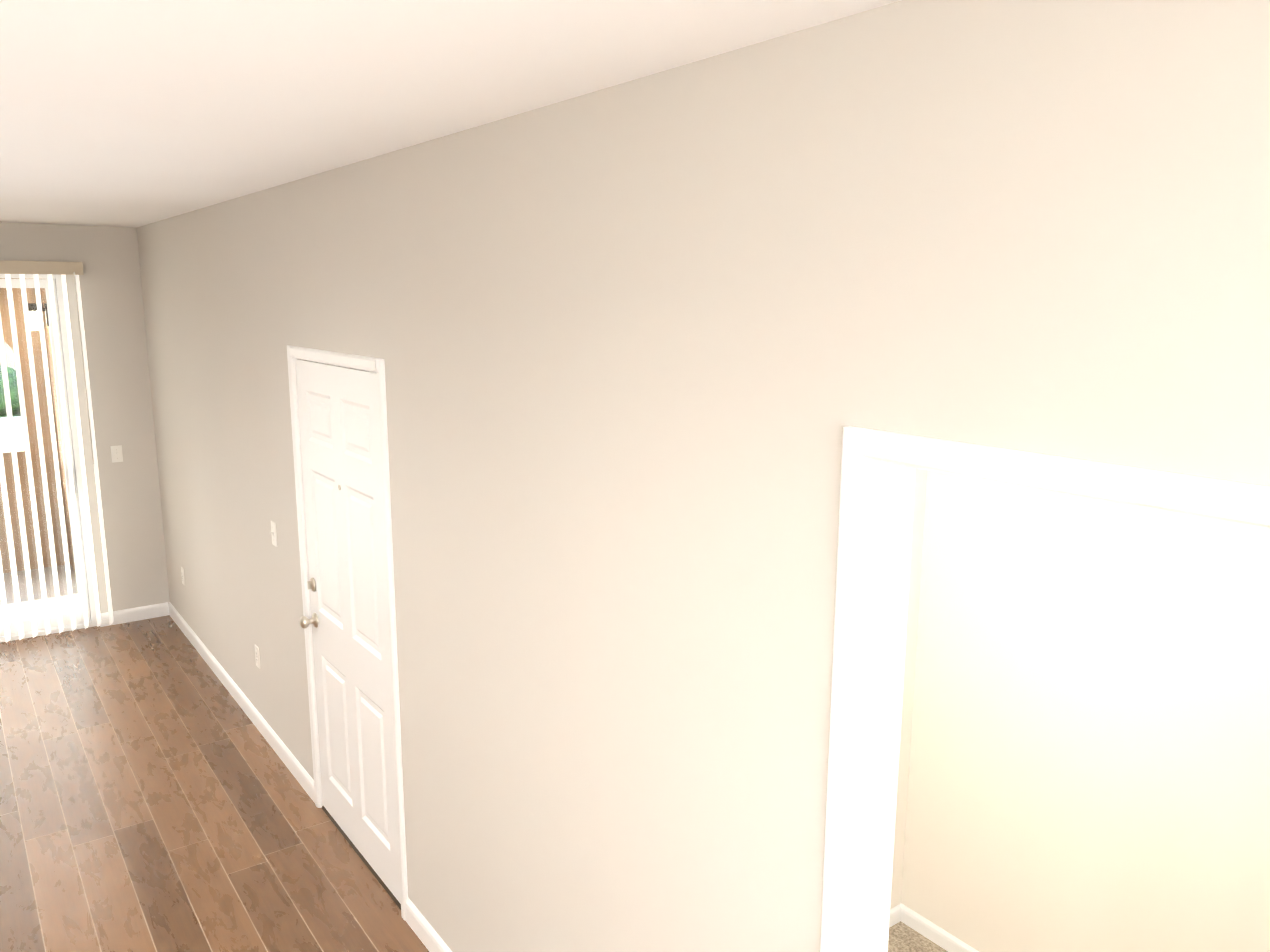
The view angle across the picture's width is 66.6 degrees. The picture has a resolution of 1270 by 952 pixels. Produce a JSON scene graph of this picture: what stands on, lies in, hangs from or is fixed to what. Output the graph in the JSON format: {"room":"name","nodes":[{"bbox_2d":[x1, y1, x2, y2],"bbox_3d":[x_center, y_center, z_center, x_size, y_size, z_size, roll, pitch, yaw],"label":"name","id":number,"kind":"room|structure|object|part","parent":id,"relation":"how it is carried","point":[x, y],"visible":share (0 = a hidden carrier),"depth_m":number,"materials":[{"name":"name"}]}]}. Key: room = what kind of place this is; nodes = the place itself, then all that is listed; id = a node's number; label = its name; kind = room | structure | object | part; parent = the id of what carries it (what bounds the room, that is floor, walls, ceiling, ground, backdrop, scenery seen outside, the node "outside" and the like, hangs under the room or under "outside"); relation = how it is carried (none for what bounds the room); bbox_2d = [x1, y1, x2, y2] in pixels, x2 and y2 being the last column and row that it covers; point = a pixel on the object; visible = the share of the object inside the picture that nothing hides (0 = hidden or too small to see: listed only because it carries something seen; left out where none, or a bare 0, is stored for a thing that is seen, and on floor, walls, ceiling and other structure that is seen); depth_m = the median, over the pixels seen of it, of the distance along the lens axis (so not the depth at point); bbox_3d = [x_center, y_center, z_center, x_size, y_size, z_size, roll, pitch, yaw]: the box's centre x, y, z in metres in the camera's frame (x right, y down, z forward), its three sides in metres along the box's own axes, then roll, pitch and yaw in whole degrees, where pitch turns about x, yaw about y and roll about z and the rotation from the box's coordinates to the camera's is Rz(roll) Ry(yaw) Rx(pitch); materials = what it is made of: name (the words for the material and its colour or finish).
{"room":"empty living room","nodes":[
{"label":"empty living room","id":0,"kind":"room"},
{"bbox_2d":[0,222,169,612],"bbox_3d":[-4.771,0.319,5.992,3.320,3.740,0.150,-7,13,-35],"label":"wall","id":1,"kind":"structure","parent":0,"point":[114,327],"depth_m":6.63,"materials":[{"name":"beige paint"}]},
{"bbox_2d":[0,274,96,642],"bbox_3d":[-4.535,-0.054,6.087,1.830,2.440,0.133,-7,13,-35],"label":"sliding glass door","id":2,"kind":"structure","parent":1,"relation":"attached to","point":[71,419],"depth_m":6.52,"materials":[{"name":"white plastic"}]},
{"bbox_2d":[0,260,113,642],"bbox_3d":[-4.458,-0.080,5.975,2.038,2.472,0.124,-7,13,-35],"label":"vertical blinds","id":3,"kind":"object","parent":1,"relation":"in","point":[36,268],"depth_m":6.38,"materials":[{"name":"beige plastic"}]},
{"bbox_3d":[-4.443,1.112,6.221,1.947,0.002,0.084,-7,13,-35],"label":"chain","id":4,"kind":"part","parent":3,"relation":"part of","materials":[{"name":"white plastic"}]},
{"bbox_3d":[-3.643,-0.703,6.389,0.012,1.270,0.011,-7,13,-35],"label":"wand rail","id":5,"kind":"part","parent":3,"relation":"part of","materials":[{"name":"white plastic"}]},
{"bbox_2d":[110,445,122,462],"bbox_3d":[-3.580,-0.152,6.678,0.070,0.115,0.017,-7,13,-35],"label":"light switch","id":6,"kind":"object","parent":1,"relation":"attached to","point":[116,454],"visible":1,"depth_m":6.68,"materials":[{"name":"white plastic"}]},
{"bbox_2d":[0,615,428,951],"bbox_3d":[-1.147,1.904,2.607,4.930,0.100,10.270,-7,13,-35],"label":"floor","id":7,"kind":"structure","parent":0,"point":[154,796],"depth_m":4.28,"materials":[{"name":"laminate"}]},
{"bbox_2d":[0,0,900,227],"bbox_3d":[-1.137,-0.888,2.083,4.930,0.100,10.270,-7,13,-35],"label":"ceiling","id":8,"kind":"structure","parent":0,"point":[127,113],"depth_m":1.96,"materials":[{"name":"white paint"}]},
{"bbox_2d":[137,0,1269,951],"bbox_3d":[-0.404,0.903,2.966,0.120,3.740,10.270,-7,13,-35],"label":"wall","id":9,"kind":"structure","parent":0,"point":[647,348],"depth_m":2.00,"materials":[{"name":"beige paint"}]},
{"bbox_2d":[181,567,184,585],"bbox_3d":[-3.047,0.675,6.511,0.007,0.115,0.070,-7,13,-35],"label":"electrical outlet","id":10,"kind":"object","parent":9,"relation":"attached to","point":[182,575],"visible":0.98,"depth_m":6.50,"materials":[{"name":"white plastic"}]},
{"bbox_2d":[181,571,183,581],"bbox_3d":[-3.049,0.675,6.509,0.002,0.066,0.030,-7,13,-35],"label":"socket","id":11,"kind":"object","parent":10,"relation":"attached to","point":[182,572],"depth_m":6.50,"materials":[{"name":"white plastic"}]},
{"bbox_2d":[254,645,259,668],"bbox_3d":[-1.985,0.949,5.075,0.007,0.115,0.070,-7,13,-35],"label":"electrical outlet","id":12,"kind":"object","parent":9,"relation":"attached to","point":[257,658],"visible":1,"depth_m":5.06,"materials":[{"name":"white plastic"}]},
{"bbox_2d":[255,650,257,663],"bbox_3d":[-1.987,0.949,5.074,0.002,0.066,0.030,-7,13,-35],"label":"socket","id":13,"kind":"object","parent":12,"relation":"attached to","point":[256,651],"depth_m":5.07,"materials":[{"name":"white plastic"}]},
{"bbox_2d":[270,521,276,546],"bbox_3d":[-1.710,0.273,4.559,0.017,0.115,0.070,-7,13,-35],"label":"light switch","id":14,"kind":"object","parent":9,"relation":"attached to","point":[273,533],"visible":1,"depth_m":4.55,"materials":[{"name":"white plastic"}]},
{"bbox_2d":[287,345,407,920],"bbox_3d":[-1.107,0.552,3.871,0.136,2.091,1.042,-7,13,-35],"label":"door frame","id":15,"kind":"structure","parent":9,"relation":"attached to","point":[377,365],"depth_m":3.56,"materials":[{"name":"white wood"}]},
{"bbox_2d":[295,359,400,903],"bbox_3d":[-1.153,0.578,3.835,0.112,2.019,0.944,-7,13,-35],"label":"entry door","id":16,"kind":"structure","parent":9,"relation":"in","point":[340,461],"depth_m":3.81,"materials":[{"name":"white wood"}]},
{"bbox_3d":[-1.408,0.627,4.162,0.068,0.066,0.066,-7,13,-35],"label":"knob","id":17,"kind":"part","parent":16,"relation":"part of","materials":[{"name":"silver metal"}]},
{"bbox_3d":[-1.390,0.467,4.144,0.026,0.060,0.060,-7,13,-35],"label":"deadbolt knob","id":18,"kind":"part","parent":16,"relation":"part of","materials":[{"name":"silver metal"}]},
{"bbox_2d":[322,806,400,909],"bbox_3d":[-1.103,1.572,4.067,0.125,0.013,0.940,-7,13,-35],"label":"entry door threshold sill","id":19,"kind":"structure","parent":9,"relation":"attached to","point":[378,878],"depth_m":4.00,"materials":[{"name":"wood"}]},
{"bbox_2d":[820,426,1269,951],"bbox_3d":[0.692,1.011,1.457,0.156,2.091,0.992,-7,13,-35],"label":"door frame","id":20,"kind":"structure","parent":9,"relation":"attached to","point":[1246,503],"depth_m":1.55,"materials":[{"name":"white wood"}]},
{"bbox_2d":[888,921,947,951],"bbox_3d":[1.030,1.891,2.409,1.395,0.012,2.040,-7,13,-35],"label":"floor","id":21,"kind":"structure","parent":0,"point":[903,937],"depth_m":3.49,"materials":[{"name":"beige carpet"}]},
{"bbox_2d":[890,469,1269,951],"bbox_3d":[0.492,0.622,1.770,0.004,2.740,2.280,-7,13,-35],"label":"wall","id":22,"kind":"structure","parent":0,"point":[1084,758],"depth_m":1.44,"materials":[{"name":"beige paint"}]},
{"bbox_2d":[889,903,902,927],"bbox_3d":[0.439,1.701,3.211,1.350,0.063,0.013,-7,13,-35],"label":"baseboard","id":23,"kind":"structure","parent":22,"relation":"attached to","point":[895,912],"depth_m":3.58,"materials":[{"name":"white wood"}]},
{"bbox_2d":[901,905,978,951],"bbox_3d":[1.588,1.782,2.802,0.013,0.063,2.040,-7,13,-35],"label":"baseboard","id":24,"kind":"structure","parent":22,"relation":"attached to","point":[929,930],"depth_m":3.49,"materials":[{"name":"white wood"}]},
{"label":"outside","id":25,"kind":"structure","parent":0,"visible":0},
{"bbox_2d":[0,411,20,417],"bbox_3d":[-29.601,-4.744,38.328,85.000,0.180,77.730,-7,13,-35],"label":"ground","id":26,"kind":"structure","parent":25,"point":[18,414],"depth_m":19.36,"materials":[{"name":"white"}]},
{"bbox_2d":[0,342,15,369],"bbox_3d":[-20.364,-3.206,21.374,22.000,3.120,8.000,-7,13,-35],"label":"wall","id":27,"kind":"structure","parent":26,"relation":"on","point":[9,361],"depth_m":21.31,"materials":[{"name":"beige paint"}]},
{"bbox_2d":[0,365,19,415],"bbox_3d":[-13.809,-1.577,18.731,10.000,1.100,1.245,-7,13,-35],"label":"hedge","id":28,"kind":"object","parent":26,"relation":"on","point":[14,398],"depth_m":19.17,"materials":[{"name":"green plant"}]},
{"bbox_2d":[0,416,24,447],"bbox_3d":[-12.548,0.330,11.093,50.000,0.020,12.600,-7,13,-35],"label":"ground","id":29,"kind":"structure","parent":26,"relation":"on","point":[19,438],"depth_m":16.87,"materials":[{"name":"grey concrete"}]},
{"bbox_2d":[0,564,78,621],"bbox_3d":[-5.704,1.108,6.879,3.630,0.095,2.120,-7,13,-35],"label":"floor","id":30,"kind":"structure","parent":25,"point":[39,606],"depth_m":7.64,"materials":[{"name":"grey concrete"}]},
{"bbox_2d":[0,278,75,572],"bbox_3d":[-5.708,-0.356,6.617,3.630,3.070,2.150,-7,13,-35],"label":"wall","id":31,"kind":"structure","parent":30,"relation":"on","point":[34,450],"depth_m":8.14,"materials":[{"name":"beige paint"}]},
{"bbox_2d":[28,303,48,329],"bbox_3d":[-4.762,-1.269,7.703,0.150,0.210,0.120,-7,13,-35],"label":"sconce","id":32,"kind":"object","parent":31,"relation":"attached to","point":[35,314],"depth_m":7.66,"materials":[{"name":"grey"}]},
{"bbox_3d":[-1.749,0.604,1.819,3.320,2.740,10.120,-7,13,-35],"label":"wall","id":33,"kind":"structure","parent":0,"visible":0},
{"bbox_2d":[100,603,167,626],"bbox_3d":[-3.577,0.989,6.900,0.440,0.095,0.013,-7,13,-35],"label":"baseboard","id":34,"kind":"structure","parent":33,"relation":"attached to","point":[156,610],"depth_m":6.90,"materials":[{"name":"white wood"}]},
{"bbox_2d":[164,602,314,802],"bbox_3d":[-2.427,1.212,5.738,0.013,0.095,3.279,-7,13,-35],"label":"baseboard","id":35,"kind":"structure","parent":33,"relation":"attached to","point":[297,770],"depth_m":5.32,"materials":[{"name":"white wood"}]},
{"bbox_2d":[405,897,451,951],"bbox_3d":[-0.254,1.771,2.802,0.013,0.095,2.028,-7,13,-35],"label":"baseboard","id":36,"kind":"structure","parent":33,"relation":"attached to","point":[425,932],"depth_m":3.48,"materials":[{"name":"white wood"}]}
]}

